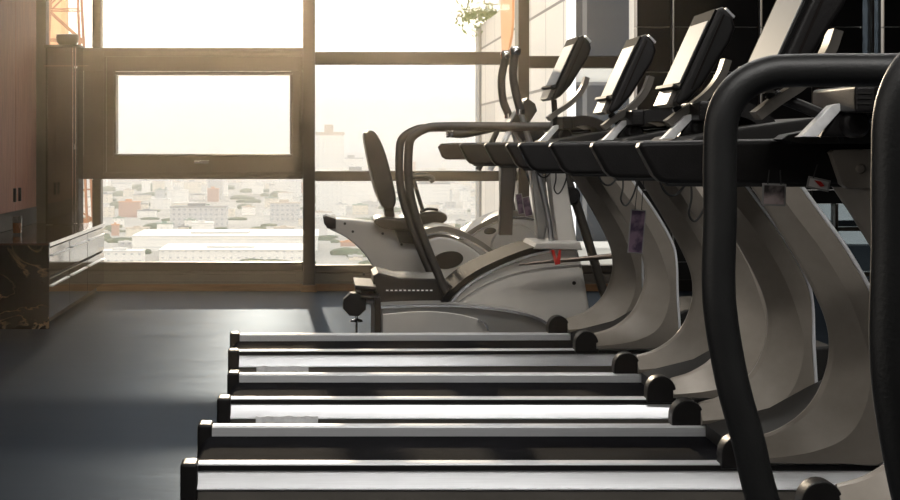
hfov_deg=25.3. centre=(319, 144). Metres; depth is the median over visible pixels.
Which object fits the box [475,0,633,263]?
wall
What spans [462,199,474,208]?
building
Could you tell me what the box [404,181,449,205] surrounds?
building
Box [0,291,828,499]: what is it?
floor
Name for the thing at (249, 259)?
tree
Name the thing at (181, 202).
building
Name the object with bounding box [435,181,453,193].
building
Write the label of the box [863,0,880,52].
window
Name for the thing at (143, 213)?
building
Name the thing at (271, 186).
building
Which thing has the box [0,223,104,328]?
base cabinet
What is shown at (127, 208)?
building
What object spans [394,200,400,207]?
building
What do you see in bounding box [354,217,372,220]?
tree
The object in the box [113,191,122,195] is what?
tree
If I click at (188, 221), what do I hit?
building
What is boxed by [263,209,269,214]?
building
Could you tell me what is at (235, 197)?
tree
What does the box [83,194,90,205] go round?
building
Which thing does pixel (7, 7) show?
upper cabinet
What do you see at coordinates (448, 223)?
building
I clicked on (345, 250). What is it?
tree
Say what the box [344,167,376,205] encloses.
building
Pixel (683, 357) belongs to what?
hood
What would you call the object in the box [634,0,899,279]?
wall
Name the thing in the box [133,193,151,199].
building
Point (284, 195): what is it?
building
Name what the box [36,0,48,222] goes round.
wall
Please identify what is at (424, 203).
building
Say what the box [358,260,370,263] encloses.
tree
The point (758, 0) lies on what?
window
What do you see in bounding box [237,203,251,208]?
tree
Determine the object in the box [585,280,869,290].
baseboard
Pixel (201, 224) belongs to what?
building
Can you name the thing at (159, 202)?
building
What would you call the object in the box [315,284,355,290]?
baseboard
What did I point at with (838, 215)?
window
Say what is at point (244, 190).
tree
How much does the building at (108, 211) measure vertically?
10.538 m
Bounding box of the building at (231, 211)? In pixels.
[228,207,234,216]
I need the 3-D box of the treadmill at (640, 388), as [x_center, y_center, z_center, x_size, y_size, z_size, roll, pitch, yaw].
[0.737,0.344,6.662,2.122,1.412,0.814,0,0,0]
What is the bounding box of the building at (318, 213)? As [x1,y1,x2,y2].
[315,210,331,217]
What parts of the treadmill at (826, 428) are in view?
rail, rail, handrail, panel, handrail, safety cord, console stem, rail, safety cord, knob, rail, edge trim, edge trim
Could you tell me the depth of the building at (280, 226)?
1352.45 m
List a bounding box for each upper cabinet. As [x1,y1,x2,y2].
[0,0,15,213]
[16,0,35,210]
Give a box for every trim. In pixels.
[303,0,314,284]
[515,0,528,208]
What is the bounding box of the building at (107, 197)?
[103,192,112,202]
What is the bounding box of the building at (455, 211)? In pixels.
[446,208,467,214]
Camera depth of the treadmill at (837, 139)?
4.29 m
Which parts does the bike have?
frame, backrest, backrest post, seat, armrest post, armrest, grip handle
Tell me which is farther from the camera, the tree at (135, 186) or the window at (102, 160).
the tree at (135, 186)
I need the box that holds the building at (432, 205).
[427,202,439,209]
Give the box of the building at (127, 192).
[123,188,133,196]
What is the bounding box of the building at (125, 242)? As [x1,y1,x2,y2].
[118,240,131,245]
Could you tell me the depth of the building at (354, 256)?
1058.19 m
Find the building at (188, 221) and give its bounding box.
[184,218,195,225]
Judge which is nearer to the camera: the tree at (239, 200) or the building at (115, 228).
the building at (115, 228)
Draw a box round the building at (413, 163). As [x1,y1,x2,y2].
[403,162,415,170]
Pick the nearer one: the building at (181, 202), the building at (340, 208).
the building at (340, 208)
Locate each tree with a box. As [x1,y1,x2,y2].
[103,186,115,190]
[106,237,131,242]
[109,203,117,208]
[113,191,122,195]
[132,183,151,188]
[136,186,166,190]
[140,217,158,219]
[141,248,151,253]
[143,222,158,228]
[144,192,166,195]
[228,217,246,219]
[230,196,254,199]
[236,199,261,202]
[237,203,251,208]
[240,188,251,192]
[240,258,263,260]
[260,223,276,225]
[260,259,288,260]
[270,191,281,196]
[318,235,337,237]
[318,238,335,240]
[330,239,339,242]
[330,247,362,254]
[346,253,365,256]
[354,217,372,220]
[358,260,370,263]
[383,207,401,211]
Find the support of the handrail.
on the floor
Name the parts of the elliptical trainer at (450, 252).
handrail, handrail post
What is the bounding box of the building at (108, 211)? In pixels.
[103,205,114,216]
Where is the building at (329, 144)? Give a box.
[316,125,343,213]
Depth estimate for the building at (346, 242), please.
1203.48 m
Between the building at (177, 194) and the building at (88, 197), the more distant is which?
the building at (177, 194)
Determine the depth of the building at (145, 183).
2499.72 m
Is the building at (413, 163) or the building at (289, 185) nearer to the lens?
the building at (289, 185)
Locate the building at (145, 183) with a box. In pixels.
[142,179,149,192]
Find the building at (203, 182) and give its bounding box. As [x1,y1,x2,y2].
[184,179,205,184]
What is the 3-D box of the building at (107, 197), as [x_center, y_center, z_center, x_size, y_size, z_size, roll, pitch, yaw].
[-228.015,55.584,2125.104,14.726,10.932,11.941,0,0,0]
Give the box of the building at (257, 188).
[252,183,263,193]
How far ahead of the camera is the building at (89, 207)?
1690.57 m
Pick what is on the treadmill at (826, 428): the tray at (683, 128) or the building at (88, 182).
the tray at (683, 128)
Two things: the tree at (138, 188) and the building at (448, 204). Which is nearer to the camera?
the building at (448, 204)
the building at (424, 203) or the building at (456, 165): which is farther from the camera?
the building at (456, 165)
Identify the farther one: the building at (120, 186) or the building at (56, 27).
the building at (120, 186)
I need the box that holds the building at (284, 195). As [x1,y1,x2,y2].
[278,191,291,200]
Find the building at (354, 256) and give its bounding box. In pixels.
[348,254,362,259]
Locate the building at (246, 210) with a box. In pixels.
[241,205,255,214]
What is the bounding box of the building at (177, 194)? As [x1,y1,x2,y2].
[168,188,188,201]
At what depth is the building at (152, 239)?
1153.71 m
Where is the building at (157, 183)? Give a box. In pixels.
[152,179,164,191]
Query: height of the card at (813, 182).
0.062 m
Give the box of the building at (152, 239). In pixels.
[131,229,318,250]
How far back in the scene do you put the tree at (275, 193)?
2331.99 m
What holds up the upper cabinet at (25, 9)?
attached to the wall
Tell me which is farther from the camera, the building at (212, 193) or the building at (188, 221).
the building at (212, 193)
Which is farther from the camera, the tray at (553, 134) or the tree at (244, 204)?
the tree at (244, 204)
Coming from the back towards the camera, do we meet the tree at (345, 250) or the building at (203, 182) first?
the building at (203, 182)
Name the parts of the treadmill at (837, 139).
handrail, console stem, rail, joint plate, knob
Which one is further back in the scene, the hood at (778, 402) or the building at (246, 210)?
the building at (246, 210)
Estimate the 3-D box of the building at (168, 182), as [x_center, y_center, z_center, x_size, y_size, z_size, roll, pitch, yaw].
[-226.825,53.968,2855.239,31.401,14.164,25.281,0,0,0]
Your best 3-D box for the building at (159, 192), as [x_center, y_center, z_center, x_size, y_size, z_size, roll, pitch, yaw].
[-179.018,54.559,2238.181,11.768,12.982,9.574,0,0,0]
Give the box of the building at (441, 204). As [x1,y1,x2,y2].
[434,202,442,208]
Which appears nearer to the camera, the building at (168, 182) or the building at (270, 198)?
the building at (270, 198)
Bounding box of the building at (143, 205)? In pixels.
[141,202,148,209]
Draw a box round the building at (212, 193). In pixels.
[207,187,218,201]
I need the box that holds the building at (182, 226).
[178,224,188,228]
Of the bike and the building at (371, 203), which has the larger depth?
the building at (371, 203)
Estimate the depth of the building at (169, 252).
1052.52 m
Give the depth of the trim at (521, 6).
14.30 m
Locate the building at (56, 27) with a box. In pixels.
[50,0,68,44]
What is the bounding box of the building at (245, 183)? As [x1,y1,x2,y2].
[241,179,262,188]
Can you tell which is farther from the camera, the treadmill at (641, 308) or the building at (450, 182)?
the building at (450, 182)
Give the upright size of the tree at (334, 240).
2.153 m
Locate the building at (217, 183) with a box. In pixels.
[207,179,222,199]
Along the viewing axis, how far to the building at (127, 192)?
2356.31 m
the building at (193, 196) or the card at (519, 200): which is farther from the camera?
the building at (193, 196)
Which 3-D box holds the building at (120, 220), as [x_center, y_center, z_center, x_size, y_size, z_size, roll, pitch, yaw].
[-149.694,56.936,1491.049,8.423,8.227,6.899,0,0,0]
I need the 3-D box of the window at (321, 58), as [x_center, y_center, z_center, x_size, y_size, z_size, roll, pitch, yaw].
[0.691,-0.514,14.435,1.454,2.872,0.130,0,0,0]
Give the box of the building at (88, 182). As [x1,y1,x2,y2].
[83,179,92,187]
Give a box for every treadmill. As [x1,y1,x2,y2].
[180,7,883,499]
[217,34,828,422]
[228,35,691,371]
[635,0,890,499]
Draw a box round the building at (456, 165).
[442,160,466,170]
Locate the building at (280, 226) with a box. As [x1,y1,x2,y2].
[273,225,294,228]
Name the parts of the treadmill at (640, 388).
rail, rail, handrail, handrail, panel, safety cord, console stem, rail, safety cord, knob, rod, rail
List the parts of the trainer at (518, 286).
panel, rail, rail, moving handle, moving handle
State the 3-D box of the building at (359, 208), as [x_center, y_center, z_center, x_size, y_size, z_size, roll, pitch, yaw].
[35.640,56.097,1765.337,14.344,9.906,11.636,0,0,0]
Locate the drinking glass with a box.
[13,223,21,232]
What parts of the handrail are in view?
rail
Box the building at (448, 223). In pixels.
[444,222,455,232]
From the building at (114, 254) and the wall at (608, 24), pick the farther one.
the building at (114, 254)
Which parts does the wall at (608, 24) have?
terracotta panel, corner post, pale frame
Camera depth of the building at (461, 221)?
1489.38 m
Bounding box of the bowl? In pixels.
[56,34,78,44]
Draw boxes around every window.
[83,0,302,270]
[315,52,516,272]
[529,56,635,272]
[670,0,672,239]
[758,0,759,200]
[817,204,870,279]
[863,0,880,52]
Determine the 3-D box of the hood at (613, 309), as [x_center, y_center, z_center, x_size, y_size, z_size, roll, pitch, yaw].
[1.411,0.820,8.192,0.680,0.360,0.600,0,0,-2]
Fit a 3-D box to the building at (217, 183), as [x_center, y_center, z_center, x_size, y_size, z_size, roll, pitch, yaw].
[-116.667,47.483,2228.889,17.467,27.133,14.133,0,0,0]
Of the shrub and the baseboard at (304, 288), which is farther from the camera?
the shrub
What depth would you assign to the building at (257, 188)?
2497.89 m
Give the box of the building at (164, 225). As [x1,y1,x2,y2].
[156,221,173,228]
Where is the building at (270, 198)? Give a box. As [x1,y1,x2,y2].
[264,196,278,207]
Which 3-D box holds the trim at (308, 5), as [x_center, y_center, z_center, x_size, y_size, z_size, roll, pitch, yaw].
[-0.079,-0.450,14.430,0.086,3.000,0.260,0,0,0]
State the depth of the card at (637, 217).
6.38 m
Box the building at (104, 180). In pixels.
[103,179,106,186]
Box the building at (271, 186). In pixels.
[269,184,274,194]
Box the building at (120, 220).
[113,216,124,226]
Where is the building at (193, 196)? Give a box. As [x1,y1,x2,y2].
[190,194,205,199]
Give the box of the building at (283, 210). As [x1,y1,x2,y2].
[269,200,300,220]
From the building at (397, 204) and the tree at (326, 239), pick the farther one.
the building at (397, 204)
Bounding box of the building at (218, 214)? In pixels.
[169,203,228,225]
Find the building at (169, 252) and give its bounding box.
[158,244,302,260]
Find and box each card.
[515,170,524,214]
[519,169,532,216]
[627,181,646,253]
[762,170,785,205]
[806,164,830,191]
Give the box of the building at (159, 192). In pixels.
[154,188,165,197]
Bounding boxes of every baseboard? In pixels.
[96,284,302,290]
[301,285,316,291]
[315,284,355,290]
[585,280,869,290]
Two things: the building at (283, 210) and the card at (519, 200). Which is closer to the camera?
the card at (519, 200)
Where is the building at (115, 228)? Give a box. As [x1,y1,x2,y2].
[111,222,119,235]
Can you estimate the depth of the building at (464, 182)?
3018.18 m
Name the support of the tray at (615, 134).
on the treadmill at (640, 388)
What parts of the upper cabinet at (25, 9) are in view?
handle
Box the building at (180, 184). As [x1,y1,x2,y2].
[175,181,182,187]
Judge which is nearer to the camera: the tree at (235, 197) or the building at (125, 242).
the building at (125, 242)
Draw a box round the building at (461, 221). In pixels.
[455,218,465,226]
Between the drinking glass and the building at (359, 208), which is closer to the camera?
the drinking glass
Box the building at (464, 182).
[459,181,469,184]
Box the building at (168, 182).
[149,179,171,187]
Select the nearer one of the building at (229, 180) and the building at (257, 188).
the building at (257, 188)
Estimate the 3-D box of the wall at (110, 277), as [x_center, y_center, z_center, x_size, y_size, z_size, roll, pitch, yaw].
[0.155,0.974,14.474,4.255,0.152,0.172,0,0,0]
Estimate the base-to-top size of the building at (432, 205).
12.590 m
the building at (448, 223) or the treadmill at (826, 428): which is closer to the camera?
the treadmill at (826, 428)
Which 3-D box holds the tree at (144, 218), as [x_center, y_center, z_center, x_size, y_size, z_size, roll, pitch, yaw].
[-138.762,59.936,1633.607,16.449,2.228,5.747,0,0,-3]
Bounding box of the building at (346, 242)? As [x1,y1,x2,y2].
[340,240,354,245]
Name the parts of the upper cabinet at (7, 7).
handle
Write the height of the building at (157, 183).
17.998 m
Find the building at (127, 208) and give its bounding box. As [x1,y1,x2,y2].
[118,199,141,216]
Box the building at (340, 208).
[335,202,346,215]
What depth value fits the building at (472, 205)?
1745.51 m
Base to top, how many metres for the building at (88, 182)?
17.842 m
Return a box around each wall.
[0,206,36,231]
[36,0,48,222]
[103,271,610,283]
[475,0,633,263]
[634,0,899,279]
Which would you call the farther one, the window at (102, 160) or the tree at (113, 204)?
the tree at (113, 204)
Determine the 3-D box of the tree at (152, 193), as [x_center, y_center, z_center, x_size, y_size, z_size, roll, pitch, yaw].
[-199.165,58.749,2406.995,30.466,4.603,10.945,0,0,-2]
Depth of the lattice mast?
60.43 m
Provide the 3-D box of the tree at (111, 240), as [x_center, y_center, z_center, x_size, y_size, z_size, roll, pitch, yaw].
[-123.755,59.329,1250.826,20.269,3.443,7.776,0,0,-17]
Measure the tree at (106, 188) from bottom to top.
6.955 m
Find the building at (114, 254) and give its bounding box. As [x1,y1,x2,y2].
[103,248,145,260]
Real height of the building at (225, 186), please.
16.046 m
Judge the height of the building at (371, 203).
6.460 m
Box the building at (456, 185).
[454,183,463,188]
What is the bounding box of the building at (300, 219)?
[298,217,315,225]
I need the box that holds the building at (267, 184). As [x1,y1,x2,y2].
[265,182,274,188]
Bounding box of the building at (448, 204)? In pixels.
[445,200,456,207]
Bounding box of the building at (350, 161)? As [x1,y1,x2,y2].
[344,155,362,169]
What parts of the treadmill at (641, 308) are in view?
rail, rail, handrail, handrail, panel, console stem, rail, safety cord, knob, rod, rail, edge trim, edge trim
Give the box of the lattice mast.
[49,0,91,222]
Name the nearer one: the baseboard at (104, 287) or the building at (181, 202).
the baseboard at (104, 287)
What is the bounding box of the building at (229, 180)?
[228,179,240,182]
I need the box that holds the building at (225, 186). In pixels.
[206,184,227,195]
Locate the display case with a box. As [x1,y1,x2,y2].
[44,45,84,223]
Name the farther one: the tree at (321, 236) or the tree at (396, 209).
the tree at (396, 209)
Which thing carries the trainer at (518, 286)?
on the floor
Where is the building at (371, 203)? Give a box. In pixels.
[361,201,378,206]
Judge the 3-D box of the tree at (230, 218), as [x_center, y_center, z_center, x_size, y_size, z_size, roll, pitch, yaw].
[-66.921,59.682,1623.405,16.748,2.737,5.972,0,0,12]
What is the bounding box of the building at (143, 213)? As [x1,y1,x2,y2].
[137,209,157,217]
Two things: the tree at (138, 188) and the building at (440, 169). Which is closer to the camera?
the tree at (138, 188)
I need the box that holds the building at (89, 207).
[83,205,90,216]
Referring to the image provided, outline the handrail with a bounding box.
[702,53,899,499]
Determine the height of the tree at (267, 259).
3.412 m
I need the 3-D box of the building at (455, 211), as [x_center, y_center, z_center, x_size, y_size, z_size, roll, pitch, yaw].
[120.405,58.412,1760.441,18.162,5.276,14.690,0,0,0]
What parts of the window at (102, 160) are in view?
handle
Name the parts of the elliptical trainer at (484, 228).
post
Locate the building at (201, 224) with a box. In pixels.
[191,220,213,228]
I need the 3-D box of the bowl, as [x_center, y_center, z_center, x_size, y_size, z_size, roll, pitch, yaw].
[-1.788,-0.741,14.160,0.164,0.082,0.164,0,0,0]
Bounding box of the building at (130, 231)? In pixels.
[125,226,149,235]
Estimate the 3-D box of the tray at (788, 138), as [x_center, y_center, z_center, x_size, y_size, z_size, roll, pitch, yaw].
[1.192,-0.036,4.272,0.435,0.068,0.089,0,0,0]
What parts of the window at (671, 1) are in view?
glass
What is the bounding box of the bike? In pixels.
[323,130,446,275]
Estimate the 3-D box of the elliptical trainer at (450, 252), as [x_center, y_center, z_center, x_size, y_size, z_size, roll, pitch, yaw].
[0.946,0.514,11.160,0.748,1.072,0.580,0,0,0]
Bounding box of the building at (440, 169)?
[432,168,453,170]
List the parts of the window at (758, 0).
glass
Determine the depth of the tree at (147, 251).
1118.35 m
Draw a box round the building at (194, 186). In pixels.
[184,180,201,192]
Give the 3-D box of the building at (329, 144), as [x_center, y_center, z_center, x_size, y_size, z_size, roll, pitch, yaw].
[8.824,21.515,1774.588,25.506,79.071,20.565,0,0,0]
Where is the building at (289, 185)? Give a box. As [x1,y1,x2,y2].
[275,179,300,196]
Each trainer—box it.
[343,46,611,332]
[421,142,514,277]
[452,167,547,254]
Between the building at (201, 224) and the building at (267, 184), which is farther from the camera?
the building at (267, 184)
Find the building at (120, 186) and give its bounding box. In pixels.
[112,182,131,190]
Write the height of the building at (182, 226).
7.143 m
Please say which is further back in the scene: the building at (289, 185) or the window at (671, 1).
the building at (289, 185)
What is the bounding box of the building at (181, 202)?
[173,201,197,204]
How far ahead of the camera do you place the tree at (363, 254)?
1087.52 m
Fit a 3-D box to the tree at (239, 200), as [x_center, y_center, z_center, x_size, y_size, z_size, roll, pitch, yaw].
[-75.501,58.825,2113.465,29.033,4.449,11.036,0,0,17]
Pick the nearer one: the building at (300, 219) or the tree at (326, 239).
the tree at (326, 239)
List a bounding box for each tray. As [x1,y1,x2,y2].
[534,128,612,141]
[598,129,668,140]
[650,117,813,140]
[772,123,871,143]
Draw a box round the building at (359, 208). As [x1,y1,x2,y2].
[352,203,368,213]
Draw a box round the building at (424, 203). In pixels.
[416,201,429,208]
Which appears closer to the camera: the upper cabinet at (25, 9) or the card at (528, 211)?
the card at (528, 211)
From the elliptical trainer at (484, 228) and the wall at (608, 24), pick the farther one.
the wall at (608, 24)
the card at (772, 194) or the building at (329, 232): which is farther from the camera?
the building at (329, 232)
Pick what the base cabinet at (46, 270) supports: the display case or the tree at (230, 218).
the display case
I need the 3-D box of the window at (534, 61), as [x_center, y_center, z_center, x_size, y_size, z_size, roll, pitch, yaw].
[1.890,-0.514,14.435,0.785,2.872,0.130,0,0,0]
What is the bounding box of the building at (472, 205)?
[470,204,474,214]
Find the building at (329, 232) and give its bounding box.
[327,228,335,234]
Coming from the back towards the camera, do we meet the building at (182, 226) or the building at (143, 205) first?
the building at (143, 205)
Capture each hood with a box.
[571,296,691,341]
[641,340,828,384]
[706,380,821,445]
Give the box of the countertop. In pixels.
[0,223,102,244]
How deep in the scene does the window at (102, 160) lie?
14.37 m
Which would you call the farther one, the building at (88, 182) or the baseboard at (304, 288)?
the building at (88, 182)
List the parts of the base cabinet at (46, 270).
panel, drawer, drawer, drawer handle, drawer handle, drawer, drawer, edge trim, drawer handle, drawer handle, drawer, drawer, drawer handle, drawer handle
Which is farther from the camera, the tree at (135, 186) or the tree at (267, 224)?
the tree at (135, 186)
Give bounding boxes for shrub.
[447,0,497,36]
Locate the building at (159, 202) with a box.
[150,197,171,208]
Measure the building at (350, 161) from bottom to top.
44.589 m
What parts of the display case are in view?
panel, glass, panel, corner post, corner post, panel, glass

